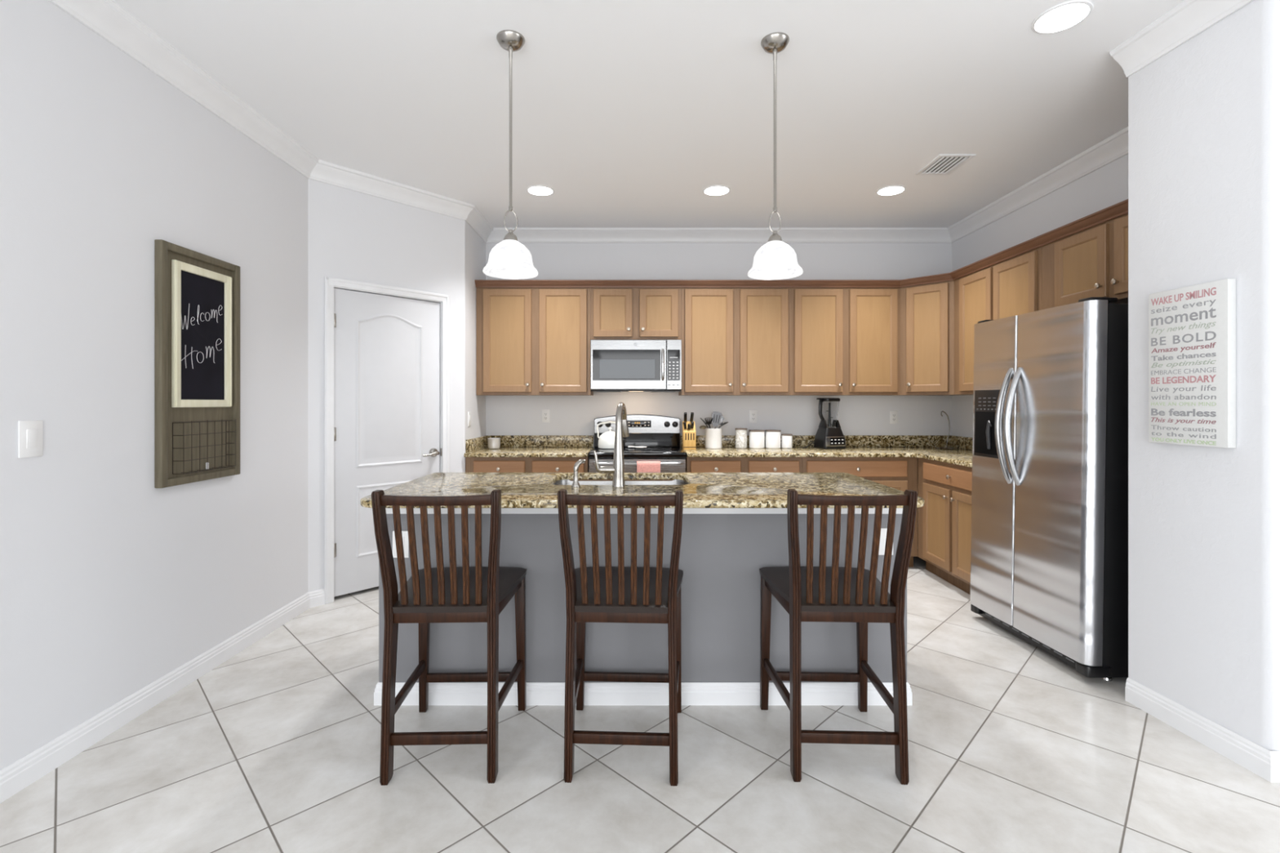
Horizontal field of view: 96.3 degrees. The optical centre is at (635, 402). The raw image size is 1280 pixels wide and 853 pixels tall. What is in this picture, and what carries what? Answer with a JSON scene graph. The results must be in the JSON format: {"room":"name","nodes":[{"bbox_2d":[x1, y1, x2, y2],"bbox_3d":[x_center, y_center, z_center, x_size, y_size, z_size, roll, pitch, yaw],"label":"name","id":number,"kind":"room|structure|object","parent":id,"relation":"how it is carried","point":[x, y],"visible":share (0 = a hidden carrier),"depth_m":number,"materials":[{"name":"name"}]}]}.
{"room":"kitchen","nodes":[
{"label":"kitchen","id":0,"kind":"room"},
{"bbox_2d":[0,0,307,770],"bbox_3d":[-2.145,-0.116,1.020,0.120,2.845,8.440,0,0,0],"label":"wall","id":1,"kind":"structure","parent":0,"point":[112,581],"depth_m":2.31,"materials":[{"name":"white paint"}]},
{"bbox_2d":[17,420,43,457],"bbox_3d":[-2.079,0.124,1.973,0.011,0.126,0.078,0,0,0],"label":"light switch","id":2,"kind":"object","parent":1,"relation":"attached to","point":[30,433],"visible":1,"depth_m":1.97,"materials":[{"name":"white plastic"}]},
{"bbox_2d":[0,588,324,803],"bbox_3d":[-2.048,1.257,0.260,0.074,0.100,6.921,0,0,0],"label":"baseboard","id":3,"kind":"structure","parent":1,"relation":"attached to","point":[22,773],"depth_m":2.37,"materials":[{"name":"white paint"}]},
{"bbox_2d":[154,239,239,488],"bbox_3d":[-2.053,-0.169,2.730,0.064,1.080,0.496,0,0,0],"label":"chalkboard","id":4,"kind":"object","parent":1,"relation":"attached to","point":[197,295],"visible":1,"depth_m":2.69,"materials":[{"name":"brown wood"}]},
{"bbox_2d":[172,419,235,474],"bbox_3d":[-2.047,0.202,2.733,0.052,0.237,0.337,0,0,0],"label":"wire basket","id":5,"kind":"object","parent":4,"relation":"on","point":[196,443],"depth_m":2.72,"materials":[{"name":"brown metal"}]},
{"bbox_2d":[307,178,465,591],"bbox_3d":[-1.755,-0.116,4.110,0.120,2.845,1.126,0,0,42],"label":"wall","id":6,"kind":"structure","parent":0,"point":[353,235],"depth_m":3.94,"materials":[{"name":"white paint"}]},
{"bbox_2d":[324,275,449,604],"bbox_3d":[-1.742,0.242,4.068,0.174,2.130,0.890,0,0,42],"label":"door","id":7,"kind":"structure","parent":6,"relation":"in","point":[387,348],"depth_m":3.96,"materials":[{"name":"white paint"}]},
{"bbox_2d":[48,0,1128,242],"bbox_3d":[0.372,-1.484,0.960,4.915,0.108,8.320,0,0,0],"label":"trim","id":8,"kind":"structure","parent":6,"relation":"attached to","point":[107,19],"depth_m":3.81,"materials":[{"name":"white paint"}]},
{"bbox_2d":[465,221,485,453],"bbox_3d":[-1.395,-0.116,4.805,0.120,2.845,0.630,0,0,0],"label":"wall","id":9,"kind":"structure","parent":0,"point":[475,246],"depth_m":4.69,"materials":[{"name":"white paint"}]},
{"bbox_2d":[467,412,471,426],"bbox_3d":[-1.329,0.132,4.600,0.011,0.116,0.070,0,0,0],"label":"light switch","id":10,"kind":"object","parent":9,"relation":"attached to","point":[468,413],"visible":1,"depth_m":4.58,"materials":[{"name":"white plastic"}]},
{"bbox_2d":[0,556,1279,852],"bbox_3d":[1.850,1.357,1.050,8.300,0.100,8.500,0,0,0],"label":"floor","id":11,"kind":"structure","parent":0,"point":[276,748],"depth_m":2.00,"materials":[{"name":"tile"}]},
{"bbox_2d":[371,489,526,786],"bbox_3d":[-0.683,0.803,2.200,0.460,1.008,0.541,0,0,-2],"label":"bar stool","id":12,"kind":"object","parent":11,"relation":"on","point":[478,593],"visible":1,"depth_m":1.99,"materials":[{"name":"brown wood"}]},
{"bbox_2d":[465,455,588,472],"bbox_3d":[-0.853,0.865,4.770,0.960,0.884,0.648,0,0,0],"label":"base cabinet","id":13,"kind":"object","parent":11,"relation":"on","point":[473,464],"visible":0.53,"depth_m":4.47,"materials":[{"name":"brown wood"}]},
{"bbox_2d":[463,435,593,457],"bbox_3d":[-0.854,0.357,4.787,0.961,0.132,0.665,0,0,0],"label":"countertop","id":14,"kind":"structure","parent":13,"relation":"on","point":[511,446],"depth_m":4.97,"materials":[{"name":"stone"}]},
{"bbox_2d":[487,437,500,448],"bbox_3d":[-1.215,0.349,4.930,0.109,0.088,0.109,0,0,0],"label":"metal cup","id":15,"kind":"object","parent":14,"relation":"on","point":[493,442],"visible":1,"depth_m":4.89,"materials":[{"name":"white metal"}]},
{"bbox_2d":[557,488,683,786],"bbox_3d":[-0.039,0.803,2.200,0.460,1.008,0.541,0,0,3],"label":"bar stool","id":16,"kind":"object","parent":11,"relation":"on","point":[595,593],"visible":1,"depth_m":1.98,"materials":[{"name":"brown wood"}]},
{"bbox_2d":[588,413,686,472],"bbox_3d":[0.017,0.704,4.748,0.765,1.206,0.714,0,0,0],"label":"stove","id":17,"kind":"object","parent":11,"relation":"on","point":[660,434],"visible":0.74,"depth_m":5.00,"materials":[{"name":"silver metal"}]},
{"bbox_2d":[596,421,615,448],"bbox_3d":[-0.215,0.269,4.845,0.226,0.230,0.219,0,0,0],"label":"tea kettle","id":18,"kind":"object","parent":17,"relation":"on","point":[606,440],"visible":0.77,"depth_m":4.77,"materials":[{"name":"white ceramic"}]},
{"bbox_2d":[627,445,647,448],"bbox_3d":[0.020,0.374,4.830,0.162,0.020,0.111,0,0,0],"label":"spoon rest","id":19,"kind":"object","parent":17,"relation":"on","point":[638,447],"visible":1,"depth_m":4.82,"materials":[{"name":"white ceramic"}]},
{"bbox_2d":[588,446,686,457],"bbox_3d":[0.017,0.407,4.750,0.765,0.044,0.610,0,0,0],"label":"cooktop","id":20,"kind":"object","parent":17,"relation":"in","point":[650,451],"depth_m":4.45,"materials":[{"name":"black glass"}]},
{"bbox_2d":[636,461,660,472],"bbox_3d":[0.103,0.553,4.401,0.180,0.206,0.047,0,0,0],"label":"dish towel","id":21,"kind":"object","parent":17,"relation":"hanging from","point":[642,466],"visible":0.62,"depth_m":4.38,"materials":[{"name":"pink fabric"}]},
{"bbox_2d":[373,479,911,705],"bbox_3d":[0.034,0.865,2.836,2.323,0.884,0.728,0,0,0],"label":"kitchen island","id":22,"kind":"object","parent":11,"relation":"on","point":[723,552],"visible":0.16,"depth_m":2.49,"materials":[{"name":"grey paint"}]},
{"bbox_2d":[392,530,408,557],"bbox_3d":[-1.017,0.614,2.482,0.070,0.116,0.009,0,0,0],"label":"wall outlet","id":23,"kind":"object","parent":22,"relation":"attached to","point":[405,533],"visible":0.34,"depth_m":2.48,"materials":[{"name":"white plastic"}]},
{"bbox_2d":[360,472,924,508],"bbox_3d":[0.029,0.408,2.764,2.333,0.030,0.945,0,0,0],"label":"island countertop","id":24,"kind":"structure","parent":22,"relation":"on","point":[518,490],"depth_m":2.65,"materials":[{"name":"stone"}]},
{"bbox_2d":[571,459,585,487],"bbox_3d":[-0.268,0.330,2.697,0.068,0.126,0.042,0,0,-33],"label":"soap dispenser","id":25,"kind":"object","parent":24,"relation":"on","point":[575,483],"visible":1,"depth_m":2.68,"materials":[{"name":"silver metal"}]},
{"bbox_2d":[593,402,629,487],"bbox_3d":[-0.073,0.195,2.761,0.130,0.395,0.265,0,0,32],"label":"kitchen faucet","id":26,"kind":"object","parent":24,"relation":"on","point":[621,430],"visible":1,"depth_m":2.68,"materials":[{"name":"silver metal"}]},
{"bbox_2d":[553,479,687,484],"bbox_3d":[-0.076,0.522,2.955,0.757,0.196,0.481,0,0,0],"label":"sink","id":27,"kind":"object","parent":24,"relation":"in","point":[676,482],"visible":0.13,"depth_m":3.17,"materials":[{"name":"silver metal"}]},
{"bbox_2d":[878,528,893,555],"bbox_3d":[1.083,0.602,2.484,0.070,0.116,0.006,0,0,0],"label":"wall outlet","id":28,"kind":"object","parent":22,"relation":"attached to","point":[883,531],"visible":0.29,"depth_m":2.48,"materials":[{"name":"white plastic"}]},
{"bbox_2d":[685,456,802,472],"bbox_3d":[0.857,0.865,4.770,0.905,0.884,0.648,0,0,0],"label":"base cabinet","id":29,"kind":"object","parent":11,"relation":"on","point":[693,464],"visible":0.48,"depth_m":4.47,"materials":[{"name":"brown wood"}]},
{"bbox_2d":[759,488,917,785],"bbox_3d":[0.749,0.803,2.205,0.460,1.008,0.541,0,0,2],"label":"bar stool","id":30,"kind":"object","parent":11,"relation":"on","point":[822,593],"visible":1,"depth_m":1.99,"materials":[{"name":"brown wood"}]},
{"bbox_2d":[802,457,917,567],"bbox_3d":[1.762,0.865,4.770,0.902,0.884,0.648,0,0,0],"label":"base cabinet","id":31,"kind":"object","parent":11,"relation":"on","point":[900,473],"visible":0.28,"depth_m":4.47,"materials":[{"name":"brown wood"}]},
{"bbox_2d":[917,457,972,595],"bbox_3d":[2.485,0.865,4.032,0.638,0.884,0.924,0,0,0],"label":"base cabinet","id":32,"kind":"object","parent":11,"relation":"on","point":[944,519],"visible":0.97,"depth_m":4.06,"materials":[{"name":"brown wood"}]},
{"bbox_2d":[680,435,972,467],"bbox_3d":[1.617,0.357,4.343,2.426,0.132,1.555,0,0,0],"label":"countertop","id":33,"kind":"structure","parent":32,"relation":"on","point":[923,446],"depth_m":4.75,"materials":[{"name":"stone"}]},
{"bbox_2d":[682,421,696,449],"bbox_3d":[0.456,0.275,4.849,0.103,0.235,0.131,0,0,0],"label":"knife block","id":34,"kind":"object","parent":33,"relation":"on","point":[688,435],"visible":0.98,"depth_m":4.79,"materials":[{"name":"brown wood"}]},
{"bbox_2d":[683,422,686,429],"bbox_3d":[0.420,0.210,4.804,0.028,0.100,0.075,0,0,16],"label":"kitchen knife","id":35,"kind":"object","parent":34,"relation":"in","point":[684,423],"visible":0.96,"depth_m":4.78,"materials":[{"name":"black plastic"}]},
{"bbox_2d":[684,412,687,422],"bbox_3d":[0.424,0.139,4.855,0.028,0.118,0.083,0,0,0],"label":"kitchen knife","id":36,"kind":"object","parent":34,"relation":"in","point":[685,413],"visible":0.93,"depth_m":4.83,"materials":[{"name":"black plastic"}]},
{"bbox_2d":[689,412,693,422],"bbox_3d":[0.479,0.139,4.858,0.028,0.116,0.082,0,0,0],"label":"kitchen knife","id":37,"kind":"object","parent":34,"relation":"in","point":[691,413],"visible":0.86,"depth_m":4.83,"materials":[{"name":"black plastic"}]},
{"bbox_2d":[690,421,693,428],"bbox_3d":[0.477,0.206,4.808,0.028,0.099,0.071,0,0,0],"label":"kitchen knife","id":38,"kind":"object","parent":34,"relation":"in","point":[691,422],"visible":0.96,"depth_m":4.79,"materials":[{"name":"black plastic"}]},
{"bbox_2d":[705,427,721,448],"bbox_3d":[0.678,0.307,4.965,0.146,0.172,0.146,0,0,0],"label":"utensil crock","id":39,"kind":"object","parent":33,"relation":"on","point":[713,436],"visible":0.99,"depth_m":4.90,"materials":[{"name":"white ceramic"}]},
{"bbox_2d":[699,425,708,429],"bbox_3d":[0.627,0.283,4.923,0.152,0.184,0.055,0,0,0],"label":"serving spoon","id":40,"kind":"object","parent":39,"relation":"in","point":[702,427],"visible":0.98,"depth_m":4.93,"materials":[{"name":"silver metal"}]},
{"bbox_2d":[704,417,713,428],"bbox_3d":[0.636,0.249,4.965,0.077,0.250,0.055,0,0,0],"label":"server","id":41,"kind":"object","parent":39,"relation":"in","point":[708,423],"visible":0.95,"depth_m":4.95,"materials":[{"name":"black plastic"}]},
{"bbox_2d":[711,411,722,428],"bbox_3d":[0.708,0.225,4.966,0.090,0.298,0.020,0,0,9],"label":"spatula","id":42,"kind":"object","parent":39,"relation":"in","point":[717,415],"visible":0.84,"depth_m":4.96,"materials":[{"name":"silver metal"}]},
{"bbox_2d":[717,416,724,428],"bbox_3d":[0.719,0.239,4.990,0.115,0.272,0.016,0,0,13],"label":"turner","id":43,"kind":"object","parent":39,"relation":"in","point":[722,417],"visible":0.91,"depth_m":4.98,"materials":[{"name":"silver metal"}]},
{"bbox_2d":[734,427,746,448],"bbox_3d":[0.918,0.307,4.965,0.104,0.172,0.104,0,0,0],"label":"canister","id":44,"kind":"object","parent":33,"relation":"on","point":[740,433],"visible":1,"depth_m":4.92,"materials":[{"name":"ceramic"}]},
{"bbox_2d":[748,429,764,448],"bbox_3d":[1.054,0.315,4.968,0.136,0.156,0.136,0,0,0],"label":"canister","id":45,"kind":"object","parent":33,"relation":"on","point":[757,437],"visible":1,"depth_m":4.91,"materials":[{"name":"white ceramic"}]},
{"bbox_2d":[764,429,781,448],"bbox_3d":[1.194,0.315,4.968,0.136,0.156,0.136,0,0,0],"label":"canister","id":46,"kind":"object","parent":33,"relation":"on","point":[772,437],"visible":1,"depth_m":4.91,"materials":[{"name":"white ceramic"}]},
{"bbox_2d":[781,433,792,448],"bbox_3d":[1.313,0.332,4.960,0.094,0.122,0.094,0,0,0],"label":"canister","id":47,"kind":"object","parent":33,"relation":"on","point":[786,438],"visible":1,"depth_m":4.92,"materials":[{"name":"white ceramic"}]},
{"bbox_2d":[802,397,845,449],"bbox_3d":[1.603,0.176,4.912,0.349,0.434,0.197,0,0,-14],"label":"blender","id":48,"kind":"object","parent":33,"relation":"on","point":[829,435],"visible":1,"depth_m":4.87,"materials":[{"name":"black plastic"}]},
{"bbox_2d":[934,410,955,448],"bbox_3d":[2.672,0.231,4.940,0.160,0.324,0.160,0,0,0],"label":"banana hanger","id":49,"kind":"object","parent":33,"relation":"on","point":[938,447],"visible":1,"depth_m":4.94,"materials":[{"name":"silver metal"}]},
{"bbox_2d":[969,297,1128,681],"bbox_3d":[2.357,0.410,3.091,0.748,1.803,0.860,1,0,-3],"label":"refrigerator","id":50,"kind":"object","parent":11,"relation":"on","point":[1049,543],"visible":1,"depth_m":2.84,"materials":[{"name":"silver metal"}]},
{"bbox_2d":[112,0,1184,227],"bbox_3d":[1.850,-1.588,1.050,8.300,0.100,8.500,0,0,0],"label":"ceiling","id":51,"kind":"structure","parent":0,"point":[628,110],"depth_m":2.87,"materials":[{"name":"white paint"}]},
{"bbox_2d":[482,29,537,279],"bbox_3d":[-0.526,-1.042,2.420,0.229,0.992,0.229,0,0,0],"label":"pendant lamp","id":52,"kind":"object","parent":51,"relation":"hanging from","point":[508,259],"visible":1,"depth_m":2.39,"materials":[{"name":"white glass"}]},
{"bbox_2d":[526,185,554,195],"bbox_3d":[-0.686,-1.535,4.145,0.200,0.006,0.200,0,0,0],"label":"recessed light","id":53,"kind":"object","parent":51,"relation":"in","point":[540,190],"visible":1,"depth_m":4.14,"materials":[{"name":"white paint"}]},
{"bbox_2d":[702,185,730,195],"bbox_3d":[0.589,-1.535,4.145,0.200,0.006,0.200,0,0,0],"label":"recessed light","id":54,"kind":"object","parent":51,"relation":"in","point":[713,190],"visible":1,"depth_m":4.14,"materials":[{"name":"white paint"}]},
{"bbox_2d":[747,31,803,279],"bbox_3d":[0.594,-1.042,2.435,0.229,0.992,0.229,0,0,0],"label":"pendant lamp","id":55,"kind":"object","parent":51,"relation":"hanging from","point":[775,260],"visible":1,"depth_m":2.41,"materials":[{"name":"white glass"}]},
{"bbox_2d":[875,185,906,195],"bbox_3d":[1.850,-1.535,4.145,0.200,0.006,0.200,0,0,0],"label":"recessed light","id":56,"kind":"object","parent":51,"relation":"in","point":[891,189],"visible":1,"depth_m":4.14,"materials":[{"name":"white paint"}]},
{"bbox_2d":[915,154,975,174],"bbox_3d":[1.995,-1.533,3.695,0.224,0.010,0.304,0,0,0],"label":"ceiling vent","id":57,"kind":"object","parent":51,"relation":"in","point":[943,164],"visible":1,"depth_m":3.68,"materials":[{"name":"white metal"}]},
{"bbox_2d":[1031,0,1093,34],"bbox_3d":[1.700,-1.535,2.285,0.200,0.006,0.200,0,0,0],"label":"recessed light","id":58,"kind":"object","parent":51,"relation":"in","point":[1064,15],"visible":1,"depth_m":2.27,"materials":[{"name":"white paint"}]},
{"bbox_2d":[485,242,951,447],"bbox_3d":[0.432,-0.116,5.180,5.035,2.845,0.120,0,0,0],"label":"wall","id":59,"kind":"structure","parent":0,"point":[504,415],"depth_m":5.12,"materials":[{"name":"white paint"}]},
{"bbox_2d":[475,287,593,395],"bbox_3d":[-0.854,-0.522,4.935,0.958,0.914,0.370,0,0,0],"label":"upper cabinet","id":60,"kind":"object","parent":59,"relation":"attached to","point":[531,341],"visible":1,"depth_m":4.79,"materials":[{"name":"brown wood"}]},
{"bbox_2d":[542,409,550,422],"bbox_3d":[-0.798,0.117,5.115,0.070,0.116,0.009,0,0,0],"label":"wall outlet","id":61,"kind":"object","parent":59,"relation":"attached to","point":[545,413],"visible":1,"depth_m":5.11,"materials":[{"name":"white plastic"}]},
{"bbox_2d":[543,412,547,419],"bbox_3d":[-0.798,0.117,5.113,0.034,0.068,0.003,0,0,0],"label":"receptacle","id":62,"kind":"object","parent":61,"relation":"attached to","point":[545,414],"depth_m":5.11,"materials":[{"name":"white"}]},
{"bbox_2d":[591,287,681,339],"bbox_3d":[0.006,-0.752,4.935,0.760,0.454,0.370,0,0,0],"label":"upper cabinet","id":63,"kind":"object","parent":59,"relation":"attached to","point":[616,313],"visible":1,"depth_m":4.79,"materials":[{"name":"brown wood"}]},
{"bbox_2d":[590,339,681,392],"bbox_3d":[0.006,-0.306,4.898,0.755,0.431,0.444,0,0,0],"label":"microwave","id":64,"kind":"object","parent":63,"relation":"attached to","point":[616,366],"visible":1,"depth_m":4.72,"materials":[{"name":"grey metal"}]},
{"bbox_2d":[678,287,791,395],"bbox_3d":[0.845,-0.522,4.935,0.915,0.914,0.370,0,0,0],"label":"upper cabinet","id":65,"kind":"object","parent":59,"relation":"attached to","point":[736,341],"visible":1,"depth_m":4.79,"materials":[{"name":"brown wood"}]},
{"bbox_2d":[749,409,757,422],"bbox_3d":[1.054,0.122,5.115,0.070,0.116,0.009,0,0,0],"label":"wall outlet","id":66,"kind":"object","parent":59,"relation":"attached to","point":[753,413],"visible":1,"depth_m":5.11,"materials":[{"name":"white plastic"}]},
{"bbox_2d":[751,413,755,420],"bbox_3d":[1.054,0.122,5.113,0.034,0.068,0.003,0,0,0],"label":"receptacle","id":67,"kind":"object","parent":66,"relation":"attached to","point":[753,414],"depth_m":5.11,"materials":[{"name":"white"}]},
{"bbox_2d":[680,435,972,449],"bbox_3d":[1.617,0.342,4.348,2.425,0.102,1.545,0,0,0],"label":"backsplash","id":68,"kind":"structure","parent":59,"relation":"attached to","point":[958,442],"depth_m":5.10,"materials":[{"name":"stone"}]},
{"bbox_2d":[782,287,899,395],"bbox_3d":[1.760,-0.522,4.935,0.914,0.914,0.370,0,0,0],"label":"upper cabinet","id":69,"kind":"object","parent":59,"relation":"attached to","point":[845,341],"visible":0.99,"depth_m":4.79,"materials":[{"name":"brown wood"}]},
{"bbox_2d":[889,410,897,423],"bbox_3d":[2.309,0.129,5.115,0.070,0.116,0.009,0,0,0],"label":"wall outlet","id":70,"kind":"object","parent":59,"relation":"attached to","point":[893,414],"visible":1,"depth_m":5.11,"materials":[{"name":"white plastic"}]},
{"bbox_2d":[892,413,895,421],"bbox_3d":[2.309,0.129,5.113,0.034,0.068,0.003,0,0,0],"label":"receptacle","id":71,"kind":"object","parent":70,"relation":"attached to","point":[893,415],"depth_m":5.11,"materials":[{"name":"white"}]},
{"bbox_2d":[884,280,973,395],"bbox_3d":[2.525,-0.522,4.814,0.611,0.914,0.611,0,0,0],"label":"upper cabinet","id":72,"kind":"object","parent":59,"relation":"attached to","point":[926,311],"visible":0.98,"depth_m":4.63,"materials":[{"name":"brown wood"}]},
{"bbox_2d":[474,199,1128,287],"bbox_3d":[0.593,-0.993,3.697,3.854,0.056,2.225,0,0,0],"label":"crown molding","id":73,"kind":"structure","parent":72,"relation":"attached to","point":[1121,208],"depth_m":4.76,"materials":[{"name":"brown wood"}]},
{"bbox_2d":[951,154,1128,437],"bbox_3d":[2.890,-0.116,3.825,0.120,2.845,2.590,0,0,0],"label":"wall","id":74,"kind":"structure","parent":0,"point":[1106,186],"depth_m":4.03,"materials":[{"name":"white paint"}]},
{"bbox_2d":[954,246,1041,394],"bbox_3d":[2.645,-0.522,4.024,0.370,0.914,0.968,0,0,0],"label":"upper cabinet","id":75,"kind":"object","parent":74,"relation":"attached to","point":[1011,286],"visible":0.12,"depth_m":4.03,"materials":[{"name":"brown wood"}]},
{"bbox_2d":[1041,213,1128,309],"bbox_3d":[2.645,-0.758,3.061,0.370,0.441,0.955,0,0,0],"label":"upper cabinet","id":76,"kind":"object","parent":74,"relation":"attached to","point":[1092,261],"visible":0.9,"depth_m":3.16,"materials":[{"name":"brown wood"}]},
{"bbox_2d":[1128,0,1279,751],"bbox_3d":[4.082,-0.116,2.257,3.835,2.845,0.545,0,0,0],"label":"wall","id":77,"kind":"structure","parent":0,"point":[1204,116],"depth_m":2.17,"materials":[{"name":"white paint"}]},
{"bbox_2d":[1109,0,1253,76],"bbox_3d":[4.039,-1.484,2.205,3.924,0.108,0.619,0,0,0],"label":"trim","id":78,"kind":"structure","parent":77,"relation":"attached to","point":[1188,19],"depth_m":2.28,"materials":[{"name":"white paint"}]},
{"bbox_2d":[1148,278,1235,448],"bbox_3d":[2.165,-0.144,2.238,0.034,0.618,0.302,0,0,-4],"label":"word sign","id":79,"kind":"object","parent":77,"relation":"attached to","point":[1192,329],"visible":1,"depth_m":2.21,"materials":[{"name":"white fabric"}]},
{"bbox_2d":[1124,677,1279,782],"bbox_3d":[4.075,1.257,2.242,3.850,0.100,0.545,0,0,0],"label":"baseboard","id":80,"kind":"structure","parent":77,"relation":"attached to","point":[1263,762],"depth_m":2.18,"materials":[{"name":"white paint"}]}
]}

